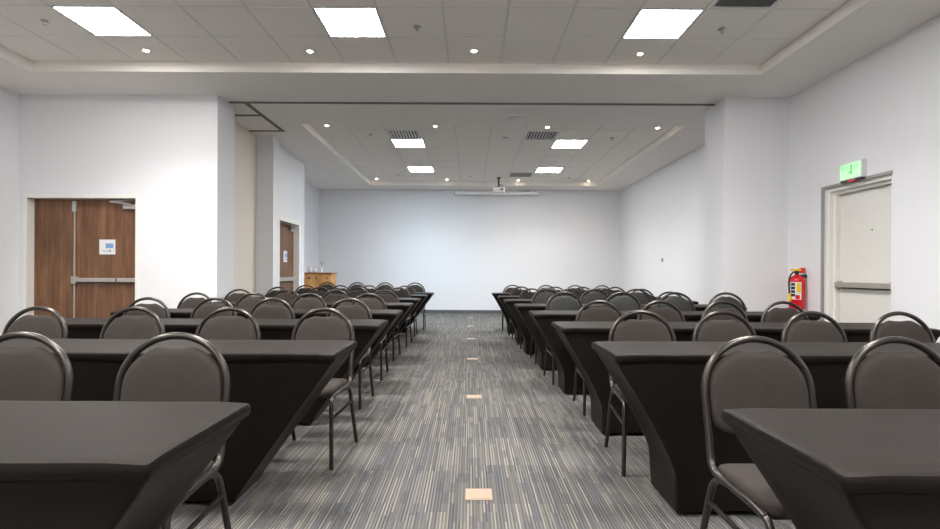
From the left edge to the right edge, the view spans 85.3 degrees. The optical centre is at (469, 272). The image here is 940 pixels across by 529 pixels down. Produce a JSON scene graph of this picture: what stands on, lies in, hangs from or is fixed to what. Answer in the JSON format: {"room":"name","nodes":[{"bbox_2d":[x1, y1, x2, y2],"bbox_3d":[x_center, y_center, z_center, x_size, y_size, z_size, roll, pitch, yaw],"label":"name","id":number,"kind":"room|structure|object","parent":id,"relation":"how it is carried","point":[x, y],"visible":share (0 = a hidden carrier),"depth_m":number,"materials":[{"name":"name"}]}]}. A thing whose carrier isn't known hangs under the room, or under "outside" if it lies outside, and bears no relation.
{"room":"event hall","nodes":[
{"label":"event hall","id":0,"kind":"room"},
{"bbox_2d":[0,87,18,334],"bbox_3d":[-6.106,-0.800,1.635,0.200,3.800,11.270,0,0,0],"label":"wall","id":1,"kind":"structure","parent":0,"point":[9,100],"depth_m":6.64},
{"bbox_2d":[18,94,234,318],"bbox_3d":[-4.684,-0.793,7.025,2.645,3.800,0.490,0,0,0],"label":"wall","id":2,"kind":"structure","parent":0,"point":[176,152],"depth_m":6.78,"materials":[{"name":"paint"}]},
{"bbox_2d":[22,194,139,317],"bbox_3d":[-5.165,0.027,6.878,1.550,2.155,0.225,0,0,0],"label":"door","id":3,"kind":"structure","parent":2,"relation":"in","point":[64,271],"depth_m":6.88,"materials":[{"name":"wood"}]},
{"bbox_2d":[99,240,114,253],"bbox_3d":[-4.893,-0.351,6.881,0.215,0.200,0.006,0,0,0],"label":"notice","id":4,"kind":"object","parent":3,"relation":"attached to","point":[105,246],"visible":1,"depth_m":6.88,"materials":[{"name":"white paper"}]},
{"bbox_2d":[234,122,256,296],"bbox_3d":[-3.791,-0.788,8.035,0.210,3.800,1.530,0,0,0],"label":"wall","id":5,"kind":"structure","parent":0,"point":[245,160],"depth_m":8.36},
{"bbox_2d":[249,130,280,131],"bbox_3d":[-3.406,-2.362,8.480,0.525,0.014,0.040,0,0,0],"label":"trim","id":6,"kind":"structure","parent":5,"relation":"attached to","point":[249,130],"depth_m":8.47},
{"bbox_2d":[256,136,279,296],"bbox_3d":[-3.646,-0.788,8.940,0.500,3.800,0.280,0,0,0],"label":"wall pier","id":7,"kind":"object","parent":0,"point":[268,147],"visible":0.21,"depth_m":8.80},
{"bbox_2d":[279,147,304,288],"bbox_3d":[-3.911,-0.789,10.030,0.690,3.800,1.900,0,0,0],"label":"wall","id":8,"kind":"structure","parent":0,"point":[292,169],"depth_m":10.29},
{"bbox_2d":[279,216,300,292],"bbox_3d":[-3.638,0.022,10.070,0.165,2.180,1.260,0,0,0],"label":"door","id":9,"kind":"structure","parent":8,"relation":"in","point":[289,229],"depth_m":10.36,"materials":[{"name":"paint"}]},
{"bbox_2d":[304,181,319,271],"bbox_3d":[-4.356,-0.791,12.500,0.200,3.800,3.800,0,0,0],"label":"wall","id":10,"kind":"structure","parent":0,"point":[312,193],"depth_m":13.69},
{"bbox_2d":[0,0,847,64],"bbox_3d":[-0.862,-2.472,1.403,8.518,0.012,9.185,0,0,0],"label":"ceiling","id":11,"kind":"structure","parent":0,"point":[540,31],"depth_m":5.22,"materials":[{"name":"tile"}]},
{"bbox_2d":[0,0,850,64],"bbox_3d":[-0.867,-2.572,1.400,8.580,0.204,9.200,0,0,0],"label":"grid","id":12,"kind":"object","parent":11,"relation":"attached to","point":[308,1],"visible":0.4,"depth_m":5.33,"materials":[{"name":"metal"}]},
{"bbox_2d":[49,5,152,35],"bbox_3d":[-3.607,-2.481,5.035,0.598,0.010,0.598,0,0,0],"label":"panel light","id":13,"kind":"object","parent":12,"relation":"attached to","point":[98,20],"visible":1,"depth_m":5.01,"materials":[{"name":"white plastic"}]},
{"bbox_2d":[312,7,386,37],"bbox_3d":[-1.167,-2.469,5.035,0.598,0.010,0.598,0,0,0],"label":"panel light","id":14,"kind":"object","parent":12,"relation":"attached to","point":[337,21],"visible":1,"depth_m":5.00,"materials":[{"name":"white plastic"}]},
{"bbox_2d":[621,8,704,38],"bbox_3d":[1.883,-2.454,5.035,0.598,0.010,0.598,0,0,0],"label":"panel light","id":15,"kind":"object","parent":12,"relation":"attached to","point":[649,23],"visible":1,"depth_m":5.01,"materials":[{"name":"white plastic"}]},
{"bbox_2d":[707,0,781,9],"bbox_3d":[2.493,-2.447,4.425,0.598,0.018,0.598,0,0,0],"label":"ceiling vent","id":16,"kind":"object","parent":12,"relation":"attached to","point":[716,4],"visible":1,"depth_m":4.65,"materials":[{"name":"white metal"}]},
{"bbox_2d":[319,189,619,309],"bbox_3d":[0.036,-0.770,14.500,8.985,3.800,0.200,0,0,0],"label":"wall","id":17,"kind":"structure","parent":0,"point":[464,250],"depth_m":14.40,"materials":[{"name":"paint"}]},
{"bbox_2d":[420,310,501,312],"bbox_3d":[-0.023,1.087,14.394,8.485,0.085,0.012,0,0,0],"label":"baseboard","id":18,"kind":"structure","parent":17,"relation":"attached to","point":[426,311],"depth_m":14.39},
{"bbox_2d":[454,189,538,194],"bbox_3d":[0.746,-2.262,14.277,2.370,0.161,0.225,0,0,0],"label":"case","id":19,"kind":"object","parent":17,"relation":"attached to","point":[462,192],"visible":0.96,"depth_m":14.17,"materials":[{"name":"paint"}]},
{"bbox_2d":[0,0,939,190],"bbox_3d":[-0.880,-2.514,5.200,10.235,0.320,18.400,0,0,0],"label":"ceiling","id":20,"kind":"structure","parent":0,"point":[858,28],"depth_m":6.49,"materials":[{"name":"white paint"}]},
{"bbox_2d":[245,104,284,131],"bbox_3d":[-3.111,-2.360,7.793,0.055,0.014,1.415,0,0,0],"label":"trim","id":21,"kind":"structure","parent":20,"relation":"attached to","point":[248,105],"depth_m":7.72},
{"bbox_2d":[229,101,714,105],"bbox_3d":[0.029,-2.345,7.060,6.715,0.014,0.050,0,0,0],"label":"trim","id":22,"kind":"structure","parent":20,"relation":"attached to","point":[230,102],"depth_m":7.04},
{"bbox_2d":[505,114,525,119],"bbox_3d":[0.676,-2.319,7.578,0.300,0.055,0.144,0,0,0],"label":"sensor box","id":23,"kind":"object","parent":20,"relation":"attached to","point":[507,116],"visible":1,"depth_m":7.52,"materials":[{"name":"white plastic"}]},
{"bbox_2d":[171,313,795,528],"bbox_3d":[-0.848,1.176,5.200,10.935,0.100,18.800,0,0,0],"label":"floor","id":24,"kind":"structure","parent":0,"point":[546,464],"depth_m":3.12,"materials":[{"name":"carpet"}]},
{"bbox_2d":[2,306,67,338],"bbox_3d":[-2.871,0.668,3.172,0.451,0.896,0.508,0,0,-1],"label":"banquet chair","id":25,"kind":"object","parent":24,"relation":"on","point":[48,326],"visible":0.34,"depth_m":3.36,"materials":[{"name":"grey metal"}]},
{"bbox_2d":[0,331,73,400],"bbox_3d":[-1.723,0.673,1.742,0.451,0.896,0.508,0,0,-2],"label":"banquet chair","id":26,"kind":"object","parent":24,"relation":"on","point":[32,373],"visible":0.54,"depth_m":1.93,"materials":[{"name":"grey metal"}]},
{"bbox_2d":[0,400,250,528],"bbox_3d":[-1.984,0.745,1.260,2.680,0.751,0.490,0,0,0],"label":"banquet table","id":27,"kind":"object","parent":24,"relation":"on","point":[64,464],"visible":1,"depth_m":1.13,"materials":[{"name":"black fabric"}]},
{"bbox_2d":[100,306,164,338],"bbox_3d":[-2.228,0.671,3.172,0.451,0.896,0.508,0,0,0],"label":"banquet chair","id":28,"kind":"object","parent":24,"relation":"on","point":[126,326],"visible":0.3,"depth_m":3.36,"materials":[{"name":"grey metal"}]},
{"bbox_2d":[123,297,170,317],"bbox_3d":[-2.937,0.667,4.442,0.451,0.896,0.508,0,0,-2],"label":"banquet chair","id":29,"kind":"object","parent":24,"relation":"on","point":[159,310],"visible":0.24,"depth_m":4.64,"materials":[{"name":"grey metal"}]},
{"bbox_2d":[113,332,231,528],"bbox_3d":[-1.122,0.676,1.742,0.451,0.896,0.508,0,0,-2],"label":"banquet chair","id":30,"kind":"object","parent":24,"relation":"on","point":[160,374],"visible":0.55,"depth_m":1.92,"materials":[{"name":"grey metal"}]},
{"bbox_2d":[0,339,356,505],"bbox_3d":[-1.975,0.745,2.625,2.680,0.751,0.490,0,0,0],"label":"banquet table","id":31,"kind":"object","parent":24,"relation":"on","point":[280,380],"visible":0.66,"depth_m":2.43,"materials":[{"name":"black fabric"}]},
{"bbox_2d":[177,292,212,308],"bbox_3d":[-3.108,0.667,5.562,0.451,0.896,0.508,0,0,2],"label":"banquet chair","id":32,"kind":"object","parent":24,"relation":"on","point":[190,303],"visible":0.21,"depth_m":5.75,"materials":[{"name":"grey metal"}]},
{"bbox_2d":[190,297,236,317],"bbox_3d":[-2.331,0.670,4.442,0.451,0.896,0.508,0,0,-1],"label":"banquet chair","id":33,"kind":"object","parent":24,"relation":"on","point":[203,311],"visible":0.17,"depth_m":4.63,"materials":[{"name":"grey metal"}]},
{"bbox_2d":[56,318,387,425],"bbox_3d":[-2.005,0.745,3.915,2.680,0.751,0.490,0,0,0],"label":"banquet table","id":34,"kind":"object","parent":24,"relation":"on","point":[366,331],"visible":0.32,"depth_m":3.70,"materials":[{"name":"black fabric"}]},
{"bbox_2d":[195,307,260,339],"bbox_3d":[-1.592,0.674,3.172,0.451,0.896,0.508,0,0,-2],"label":"banquet chair","id":35,"kind":"object","parent":24,"relation":"on","point":[219,327],"visible":0.29,"depth_m":3.36,"materials":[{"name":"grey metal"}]},
{"bbox_2d":[224,289,252,301],"bbox_3d":[-3.172,0.666,6.792,0.451,0.896,0.508,0,0,-1],"label":"banquet chair","id":36,"kind":"object","parent":24,"relation":"on","point":[234,297],"visible":0.19,"depth_m":6.98,"materials":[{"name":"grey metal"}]},
{"bbox_2d":[235,293,270,308],"bbox_3d":[-2.455,0.670,5.562,0.451,0.896,0.508,0,0,1],"label":"banquet chair","id":37,"kind":"object","parent":24,"relation":"on","point":[248,303],"visible":0.15,"depth_m":5.75,"materials":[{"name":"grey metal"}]},
{"bbox_2d":[111,308,402,381],"bbox_3d":[-2.031,0.745,5.015,2.680,0.751,0.490,0,0,0],"label":"banquet table","id":38,"kind":"object","parent":24,"relation":"on","point":[391,315],"visible":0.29,"depth_m":4.81,"materials":[{"name":"black fabric"}]},
{"bbox_2d":[248,298,294,318],"bbox_3d":[-1.797,0.673,4.442,0.451,0.896,0.508,0,0,-2],"label":"banquet chair","id":39,"kind":"object","parent":24,"relation":"on","point":[265,311],"visible":0.21,"depth_m":4.63,"materials":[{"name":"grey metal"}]},
{"bbox_2d":[265,287,289,296],"bbox_3d":[-3.096,0.667,8.012,0.451,0.896,0.508,0,0,1],"label":"banquet chair","id":40,"kind":"object","parent":24,"relation":"on","point":[273,292],"visible":0.16,"depth_m":8.21,"materials":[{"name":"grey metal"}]},
{"bbox_2d":[270,289,299,301],"bbox_3d":[-2.531,0.669,6.792,0.451,0.896,0.508,0,0,1],"label":"banquet chair","id":41,"kind":"object","parent":24,"relation":"on","point":[290,297],"visible":0.28,"depth_m":6.98,"materials":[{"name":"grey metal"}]},
{"bbox_2d":[295,285,314,293],"bbox_3d":[-3.044,0.667,9.222,0.451,0.896,0.508,0,0,0],"label":"banquet chair","id":42,"kind":"object","parent":24,"relation":"on","point":[302,290],"visible":0.23,"depth_m":9.41,"materials":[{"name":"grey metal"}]},
{"bbox_2d":[291,293,326,308],"bbox_3d":[-1.826,0.673,5.562,0.451,0.896,0.508,0,0,1],"label":"banquet chair","id":43,"kind":"object","parent":24,"relation":"on","point":[304,303],"visible":0.27,"depth_m":5.75,"materials":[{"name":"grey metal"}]},
{"bbox_2d":[213,302,413,366],"bbox_3d":[-2.059,0.744,6.255,2.680,0.751,0.490,0,0,0],"label":"banquet table","id":44,"kind":"object","parent":24,"relation":"on","point":[405,307],"visible":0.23,"depth_m":6.08,"materials":[{"name":"black fabric"}]},
{"bbox_2d":[307,287,330,296],"bbox_3d":[-2.425,0.670,8.012,0.451,0.896,0.508,0,0,1],"label":"banquet chair","id":45,"kind":"object","parent":24,"relation":"on","point":[320,293],"visible":0.23,"depth_m":8.21,"materials":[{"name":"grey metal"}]},
{"bbox_2d":[304,272,336,290],"bbox_3d":[-3.863,0.549,13.053,0.780,1.125,0.535,0,0,0],"label":"sideboard","id":46,"kind":"object","parent":24,"relation":"on","point":[314,279],"visible":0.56,"depth_m":12.81,"materials":[{"name":"orange wood"}]},
{"bbox_2d":[291,307,357,469],"bbox_3d":[-0.984,0.677,3.172,0.451,0.896,0.508,0,0,4],"label":"banquet chair","id":47,"kind":"object","parent":24,"relation":"on","point":[315,327],"visible":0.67,"depth_m":3.34,"materials":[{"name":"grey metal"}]},
{"bbox_2d":[317,282,336,291],"bbox_3d":[-2.940,0.650,10.262,0.451,0.931,0.508,0,0,2],"label":"banquet chair","id":48,"kind":"object","parent":24,"relation":"on","point":[329,287],"visible":0.18,"depth_m":10.46,"materials":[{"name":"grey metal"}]},
{"bbox_2d":[250,297,420,349],"bbox_3d":[-2.082,0.744,7.485,2.680,0.751,0.490,0,0,0],"label":"banquet table","id":49,"kind":"object","parent":24,"relation":"on","point":[415,301],"visible":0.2,"depth_m":7.30,"materials":[{"name":"black fabric"}]},
{"bbox_2d":[321,289,350,301],"bbox_3d":[-1.854,0.673,6.792,0.451,0.896,0.508,0,0,2],"label":"banquet chair","id":50,"kind":"object","parent":24,"relation":"on","point":[331,297],"visible":0.15,"depth_m":6.98,"materials":[{"name":"fabric"}]},
{"bbox_2d":[331,285,350,293],"bbox_3d":[-2.406,0.670,9.222,0.451,0.896,0.508,0,0,1],"label":"banquet chair","id":51,"kind":"object","parent":24,"relation":"on","point":[342,289],"visible":0.16,"depth_m":9.42,"materials":[{"name":"fabric"}]},
{"bbox_2d":[264,294,427,339],"bbox_3d":[-2.082,0.744,8.705,2.680,0.751,0.490,0,0,0],"label":"banquet table","id":52,"kind":"object","parent":24,"relation":"on","point":[423,297],"visible":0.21,"depth_m":8.52,"materials":[{"name":"black fabric"}]},
{"bbox_2d":[326,298,373,409],"bbox_3d":[-1.107,0.676,4.442,0.451,0.896,0.508,0,0,1],"label":"banquet chair","id":53,"kind":"object","parent":24,"relation":"on","point":[355,311],"visible":0.37,"depth_m":4.62,"materials":[{"name":"fabric"}]},
{"bbox_2d":[347,282,366,290],"bbox_3d":[-2.307,0.653,10.262,0.451,0.931,0.508,0,0,-2],"label":"banquet chair","id":54,"kind":"object","parent":24,"relation":"on","point":[355,285],"visible":0.15,"depth_m":10.46,"materials":[{"name":"fabric"}]},
{"bbox_2d":[345,287,369,297],"bbox_3d":[-1.816,0.673,8.012,0.451,0.896,0.508,0,0,-1],"label":"banquet chair","id":55,"kind":"object","parent":24,"relation":"on","point":[353,294],"visible":0.21,"depth_m":8.20,"materials":[{"name":"fabric"}]},
{"bbox_2d":[290,292,433,332],"bbox_3d":[-2.044,0.745,9.735,2.680,0.751,0.490,0,0,0],"label":"banquet table","id":56,"kind":"object","parent":24,"relation":"on","point":[430,294],"visible":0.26,"depth_m":9.54,"materials":[{"name":"black fabric"}]},
{"bbox_2d":[359,285,379,293],"bbox_3d":[-1.869,0.673,9.222,0.451,0.896,0.508,0,0,0],"label":"banquet chair","id":57,"kind":"object","parent":24,"relation":"on","point":[371,290],"visible":0.18,"depth_m":9.42,"materials":[{"name":"fabric"}]},
{"bbox_2d":[351,293,388,380],"bbox_3d":[-1.143,0.676,5.562,0.451,0.896,0.508,0,0,-2],"label":"banquet chair","id":58,"kind":"object","parent":24,"relation":"on","point":[373,303],"visible":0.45,"depth_m":5.75,"materials":[{"name":"brown metal"}]},
{"bbox_2d":[375,282,394,290],"bbox_3d":[-1.754,0.656,10.262,0.451,0.931,0.508,0,0,2],"label":"banquet chair","id":59,"kind":"object","parent":24,"relation":"on","point":[382,287],"visible":0.23,"depth_m":10.46,"materials":[{"name":"fabric"}]},
{"bbox_2d":[370,290,400,360],"bbox_3d":[-1.183,0.676,6.792,0.451,0.896,0.508,0,0,2],"label":"banquet chair","id":60,"kind":"object","parent":24,"relation":"on","point":[388,298],"visible":0.31,"depth_m":6.97,"materials":[{"name":"fabric"}]},
{"bbox_2d":[387,287,411,346],"bbox_3d":[-1.165,0.676,8.012,0.451,0.896,0.508,0,0,2],"label":"banquet chair","id":61,"kind":"object","parent":24,"relation":"on","point":[400,294],"visible":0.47,"depth_m":8.19,"materials":[{"name":"fabric"}]},
{"bbox_2d":[395,285,416,336],"bbox_3d":[-1.194,0.676,9.222,0.451,0.896,0.508,0,0,-2],"label":"banquet chair","id":62,"kind":"object","parent":24,"relation":"on","point":[410,291],"visible":0.28,"depth_m":9.41,"materials":[{"name":"fabric"}]},
{"bbox_2d":[406,282,425,329],"bbox_3d":[-1.125,0.659,10.262,0.451,0.931,0.508,0,0,-1],"label":"banquet chair","id":63,"kind":"object","parent":24,"relation":"on","point":[417,288],"visible":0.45,"depth_m":10.45,"materials":[{"name":"fabric"}]},
{"bbox_2d":[465,489,492,499],"bbox_3d":[0.044,1.127,2.600,0.136,0.006,0.132,0,0,0],"label":"box","id":64,"kind":"object","parent":24,"relation":"on","point":[470,494],"visible":1,"depth_m":2.59,"materials":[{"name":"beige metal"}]},
{"bbox_2d":[502,285,521,330],"bbox_3d":[0.863,0.686,10.202,0.451,0.896,0.508,0,0,2],"label":"banquet chair","id":65,"kind":"object","parent":24,"relation":"on","point":[508,290],"visible":0.26,"depth_m":10.39,"materials":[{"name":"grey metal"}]},
{"bbox_2d":[492,293,539,333],"bbox_3d":[1.761,0.763,9.712,2.680,0.751,0.516,0,0,0],"label":"banquet table","id":66,"kind":"object","parent":24,"relation":"on","point":[495,295],"visible":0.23,"depth_m":9.49,"materials":[{"name":"black fabric"}]},
{"bbox_2d":[508,286,530,338],"bbox_3d":[0.926,0.686,8.942,0.451,0.896,0.508,0,0,-1],"label":"banquet chair","id":67,"kind":"object","parent":24,"relation":"on","point":[516,292],"visible":0.17,"depth_m":9.13,"materials":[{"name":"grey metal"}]},
{"bbox_2d":[517,288,541,348],"bbox_3d":[0.969,0.686,7.812,0.451,0.896,0.508,0,0,1],"label":"banquet chair","id":68,"kind":"object","parent":24,"relation":"on","point":[528,295],"visible":0.13,"depth_m":8.00,"materials":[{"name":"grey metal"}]},
{"bbox_2d":[530,288,560,363],"bbox_3d":[1.027,0.669,6.572,0.451,0.931,0.508,0,0,0],"label":"banquet chair","id":69,"kind":"object","parent":24,"relation":"on","point":[542,298],"visible":0.26,"depth_m":6.76,"materials":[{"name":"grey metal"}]},
{"bbox_2d":[543,291,583,384],"bbox_3d":[1.047,0.669,5.412,0.451,0.931,0.508,0,0,-2],"label":"banquet chair","id":70,"kind":"object","parent":24,"relation":"on","point":[560,302],"visible":0.32,"depth_m":5.60,"materials":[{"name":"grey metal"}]},
{"bbox_2d":[560,288,582,298],"bbox_3d":[1.582,0.690,7.812,0.451,0.896,0.508,0,0,-2],"label":"banquet chair","id":71,"kind":"object","parent":24,"relation":"on","point":[579,295],"visible":0.14,"depth_m":8.01,"materials":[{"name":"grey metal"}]},
{"bbox_2d":[498,295,660,343],"bbox_3d":[1.808,0.763,8.442,2.680,0.751,0.516,0,0,0],"label":"banquet table","id":72,"kind":"object","parent":24,"relation":"on","point":[501,297],"visible":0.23,"depth_m":8.22,"materials":[{"name":"black fabric"}]},
{"bbox_2d":[579,289,609,303],"bbox_3d":[1.663,0.672,6.572,0.451,0.931,0.508,0,0,0],"label":"banquet chair","id":73,"kind":"object","parent":24,"relation":"on","point":[591,296],"visible":0.23,"depth_m":6.77,"materials":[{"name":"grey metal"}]},
{"bbox_2d":[573,300,623,415],"bbox_3d":[1.130,0.687,4.282,0.451,0.896,0.508,0,0,2],"label":"banquet chair","id":74,"kind":"object","parent":24,"relation":"on","point":[599,314],"visible":0.27,"depth_m":4.47,"materials":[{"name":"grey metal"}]},
{"bbox_2d":[503,299,698,354],"bbox_3d":[1.828,0.763,7.292,2.680,0.751,0.516,0,0,0],"label":"banquet table","id":75,"kind":"object","parent":24,"relation":"on","point":[526,335],"visible":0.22,"depth_m":7.07,"materials":[{"name":"black fabric"}]},
{"bbox_2d":[606,287,625,295],"bbox_3d":[2.602,0.695,8.942,0.451,0.896,0.508,0,0,2],"label":"banquet chair","id":76,"kind":"object","parent":24,"relation":"on","point":[611,287],"visible":0.16,"depth_m":9.14,"materials":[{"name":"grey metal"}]},
{"bbox_2d":[603,292,641,310],"bbox_3d":[1.671,0.672,5.412,0.451,0.931,0.508,0,0,2],"label":"banquet chair","id":77,"kind":"object","parent":24,"relation":"on","point":[623,303],"visible":0.23,"depth_m":5.61,"materials":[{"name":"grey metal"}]},
{"bbox_2d":[514,303,746,370],"bbox_3d":[1.887,0.764,6.162,2.680,0.751,0.516,0,0,0],"label":"banquet table","id":78,"kind":"object","parent":24,"relation":"on","point":[523,309],"visible":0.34,"depth_m":5.94,"materials":[{"name":"black fabric"}]},
{"bbox_2d":[623,289,651,303],"bbox_3d":[2.200,0.675,6.572,0.451,0.931,0.508,0,0,2],"label":"banquet chair","id":79,"kind":"object","parent":24,"relation":"on","point":[643,299],"visible":0.16,"depth_m":6.77,"materials":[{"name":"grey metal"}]},
{"bbox_2d":[604,310,675,476],"bbox_3d":[1.086,0.687,3.067,0.451,0.896,0.508,0,0,4],"label":"banquet chair","id":80,"kind":"object","parent":24,"relation":"on","point":[631,329],"visible":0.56,"depth_m":3.25,"materials":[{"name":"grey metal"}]},
{"bbox_2d":[637,300,684,321],"bbox_3d":[1.676,0.690,4.282,0.451,0.896,0.508,0,0,0],"label":"banquet chair","id":81,"kind":"object","parent":24,"relation":"on","point":[670,315],"visible":0.22,"depth_m":4.47,"materials":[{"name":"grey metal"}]},
{"bbox_2d":[528,310,820,394],"bbox_3d":[1.938,0.764,4.992,2.680,0.751,0.516,0,0,0],"label":"banquet table","id":82,"kind":"object","parent":24,"relation":"on","point":[543,319],"visible":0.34,"depth_m":4.77,"materials":[{"name":"black fabric"}]},
{"bbox_2d":[657,292,695,310],"bbox_3d":[2.266,0.675,5.412,0.451,0.931,0.508,0,0,0],"label":"banquet chair","id":83,"kind":"object","parent":24,"relation":"on","point":[681,303],"visible":0.23,"depth_m":5.61,"materials":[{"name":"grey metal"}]},
{"bbox_2d":[692,310,756,341],"bbox_3d":[1.638,0.690,3.067,0.451,0.896,0.508,0,0,-2],"label":"banquet chair","id":84,"kind":"object","parent":24,"relation":"on","point":[712,330],"visible":0.27,"depth_m":3.25,"materials":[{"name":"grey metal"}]},
{"bbox_2d":[701,301,747,321],"bbox_3d":[2.243,0.693,4.282,0.451,0.896,0.508,0,0,-2],"label":"banquet chair","id":85,"kind":"object","parent":24,"relation":"on","point":[717,317],"visible":0.17,"depth_m":4.48,"materials":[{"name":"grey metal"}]},
{"bbox_2d":[708,292,746,310],"bbox_3d":[2.823,0.678,5.412,0.451,0.931,0.508,0,0,1],"label":"banquet chair","id":86,"kind":"object","parent":24,"relation":"on","point":[742,306],"visible":0.23,"depth_m":5.61,"materials":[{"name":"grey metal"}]},
{"bbox_2d":[551,321,939,435],"bbox_3d":[1.984,0.764,3.802,2.680,0.751,0.516,0,0,0],"label":"banquet table","id":87,"kind":"object","parent":24,"relation":"on","point":[577,337],"visible":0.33,"depth_m":3.59,"materials":[{"name":"black fabric"}]},
{"bbox_2d":[700,336,816,528],"bbox_3d":[1.083,0.687,1.722,0.451,0.896,0.508,0,0,-1],"label":"banquet chair","id":88,"kind":"object","parent":24,"relation":"on","point":[740,379],"visible":0.7,"depth_m":1.89,"materials":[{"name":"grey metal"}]},
{"bbox_2d":[591,341,939,515],"bbox_3d":[2.023,0.764,2.632,2.680,0.751,0.516,0,0,0],"label":"banquet table","id":89,"kind":"object","parent":24,"relation":"on","point":[659,381],"visible":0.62,"depth_m":2.42,"materials":[{"name":"black fabric"}]},
{"bbox_2d":[761,301,808,321],"bbox_3d":[2.769,0.695,4.282,0.451,0.896,0.508,0,0,-1],"label":"banquet chair","id":90,"kind":"object","parent":24,"relation":"on","point":[776,314],"visible":0.25,"depth_m":4.47,"materials":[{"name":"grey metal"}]},
{"bbox_2d":[781,311,846,341],"bbox_3d":[2.205,0.693,3.067,0.451,0.896,0.508,0,0,-1],"label":"banquet chair","id":91,"kind":"object","parent":24,"relation":"on","point":[802,330],"visible":0.23,"depth_m":3.25,"materials":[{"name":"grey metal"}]},
{"bbox_2d":[721,408,939,528],"bbox_3d":[2.051,0.765,1.202,2.680,0.751,0.516,0,0,0],"label":"banquet table","id":92,"kind":"object","parent":24,"relation":"on","point":[826,468],"visible":1,"depth_m":1.14,"materials":[{"name":"black fabric"}]},
{"bbox_2d":[844,336,939,408],"bbox_3d":[1.625,0.690,1.722,0.451,0.896,0.508,0,0,-1],"label":"banquet chair","id":93,"kind":"object","parent":24,"relation":"on","point":[882,380],"visible":0.52,"depth_m":1.90,"materials":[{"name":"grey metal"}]},
{"bbox_2d":[869,311,934,342],"bbox_3d":[2.772,0.695,3.067,0.451,0.896,0.508,0,0,-2],"label":"banquet chair","id":94,"kind":"object","parent":24,"relation":"on","point":[908,329],"visible":0.28,"depth_m":3.26,"materials":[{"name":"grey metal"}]},
{"bbox_2d":[310,124,672,181],"bbox_3d":[0.362,-2.466,10.882,6.071,0.012,5.555,0,0,0],"label":"ceiling","id":95,"kind":"structure","parent":0,"point":[441,139],"depth_m":10.30,"materials":[{"name":"tile"}]},
{"bbox_2d":[321,124,674,181],"bbox_3d":[0.372,-2.566,10.885,6.100,0.204,5.570,0,0,0],"label":"grid","id":96,"kind":"object","parent":95,"relation":"attached to","point":[488,147],"visible":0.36,"depth_m":10.12,"materials":[{"name":"metal"}]},
{"bbox_2d":[385,130,422,139],"bbox_3d":[-1.167,-2.465,9.095,0.598,0.017,0.598,0,0,0],"label":"ceiling vent","id":97,"kind":"object","parent":96,"relation":"attached to","point":[393,134],"visible":1,"depth_m":9.09,"materials":[{"name":"grey metal"}]},
{"bbox_2d":[391,139,425,146],"bbox_3d":[-1.167,-2.469,9.705,0.598,0.010,0.598,0,0,0],"label":"panel light","id":98,"kind":"object","parent":96,"relation":"attached to","point":[397,142],"visible":1,"depth_m":9.71,"materials":[{"name":"white plastic"}]},
{"bbox_2d":[407,167,433,171],"bbox_3d":[-1.167,-2.469,12.145,0.598,0.010,0.598,0,0,0],"label":"panel light","id":99,"kind":"object","parent":96,"relation":"attached to","point":[411,169],"visible":1,"depth_m":12.15,"materials":[{"name":"white plastic"}]},
{"bbox_2d":[508,172,533,176],"bbox_3d":[1.273,-2.453,12.755,0.598,0.017,0.598,0,0,0],"label":"ceiling vent","id":100,"kind":"object","parent":96,"relation":"attached to","point":[511,174],"visible":1,"depth_m":12.72,"materials":[{"name":"grey metal"}]},
{"bbox_2d":[523,130,560,139],"bbox_3d":[1.273,-2.453,9.095,0.598,0.017,0.598,0,0,0],"label":"ceiling vent","id":101,"kind":"object","parent":96,"relation":"attached to","point":[530,134],"visible":1,"depth_m":9.05,"materials":[{"name":"white plastic"}]},
{"bbox_2d":[535,167,563,172],"bbox_3d":[1.883,-2.454,12.145,0.598,0.010,0.598,0,0,0],"label":"panel light","id":102,"kind":"object","parent":96,"relation":"attached to","point":[539,169],"visible":1,"depth_m":12.09,"materials":[{"name":"white plastic"}]},
{"bbox_2d":[536,168,561,171],"bbox_3d":[1.883,-2.454,12.145,0.558,0.005,0.558,0,0,0],"label":"diffuser","id":103,"kind":"object","parent":102,"relation":"attached to","point":[538,169],"depth_m":12.09,"materials":[{"name":"white"}]},
{"bbox_2d":[551,140,587,147],"bbox_3d":[1.883,-2.454,9.705,0.598,0.010,0.598,0,0,0],"label":"panel light","id":104,"kind":"object","parent":96,"relation":"attached to","point":[558,143],"visible":1,"depth_m":9.66,"materials":[{"name":"white plastic"}]},
{"bbox_2d":[493,177,504,192],"bbox_3d":[0.741,-2.266,13.137,0.310,0.385,0.265,0,0,0],"label":"projector","id":105,"kind":"object","parent":95,"relation":"hanging from","point":[497,189],"visible":1,"depth_m":13.03,"materials":[{"name":"white plastic"}]},
{"bbox_2d":[704,97,788,311],"bbox_3d":[3.805,-0.751,7.070,0.848,3.800,0.580,0,0,0],"label":"wall pier","id":106,"kind":"object","parent":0,"point":[746,172],"visible":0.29,"depth_m":6.78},
{"bbox_2d":[620,15,939,342],"bbox_3d":[4.379,-0.749,5.200,0.300,3.800,18.400,0,0,0],"label":"wall","id":107,"kind":"structure","parent":0,"point":[882,108],"depth_m":5.89,"materials":[{"name":"paint"}]},
{"bbox_2d":[787,268,806,309],"bbox_3d":[4.101,0.198,6.419,0.243,0.525,0.179,0,0,0],"label":"fire extinguisher","id":108,"kind":"object","parent":107,"relation":"attached to","point":[796,283],"visible":0.94,"depth_m":6.36,"materials":[{"name":"red metal"}]},
{"bbox_2d":[839,159,866,183],"bbox_3d":[4.201,-1.111,5.600,0.060,0.216,0.340,0,0,0],"label":"exit sign","id":109,"kind":"object","parent":107,"relation":"attached to","point":[853,171],"visible":1,"depth_m":5.56,"materials":[{"name":"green plastic"}]},
{"bbox_2d":[820,170,892,322],"bbox_3d":[4.317,0.061,5.622,0.196,2.180,1.031,0,0,0],"label":"door","id":110,"kind":"structure","parent":107,"relation":"in","point":[859,214],"depth_m":5.69,"materials":[{"name":"paint"}]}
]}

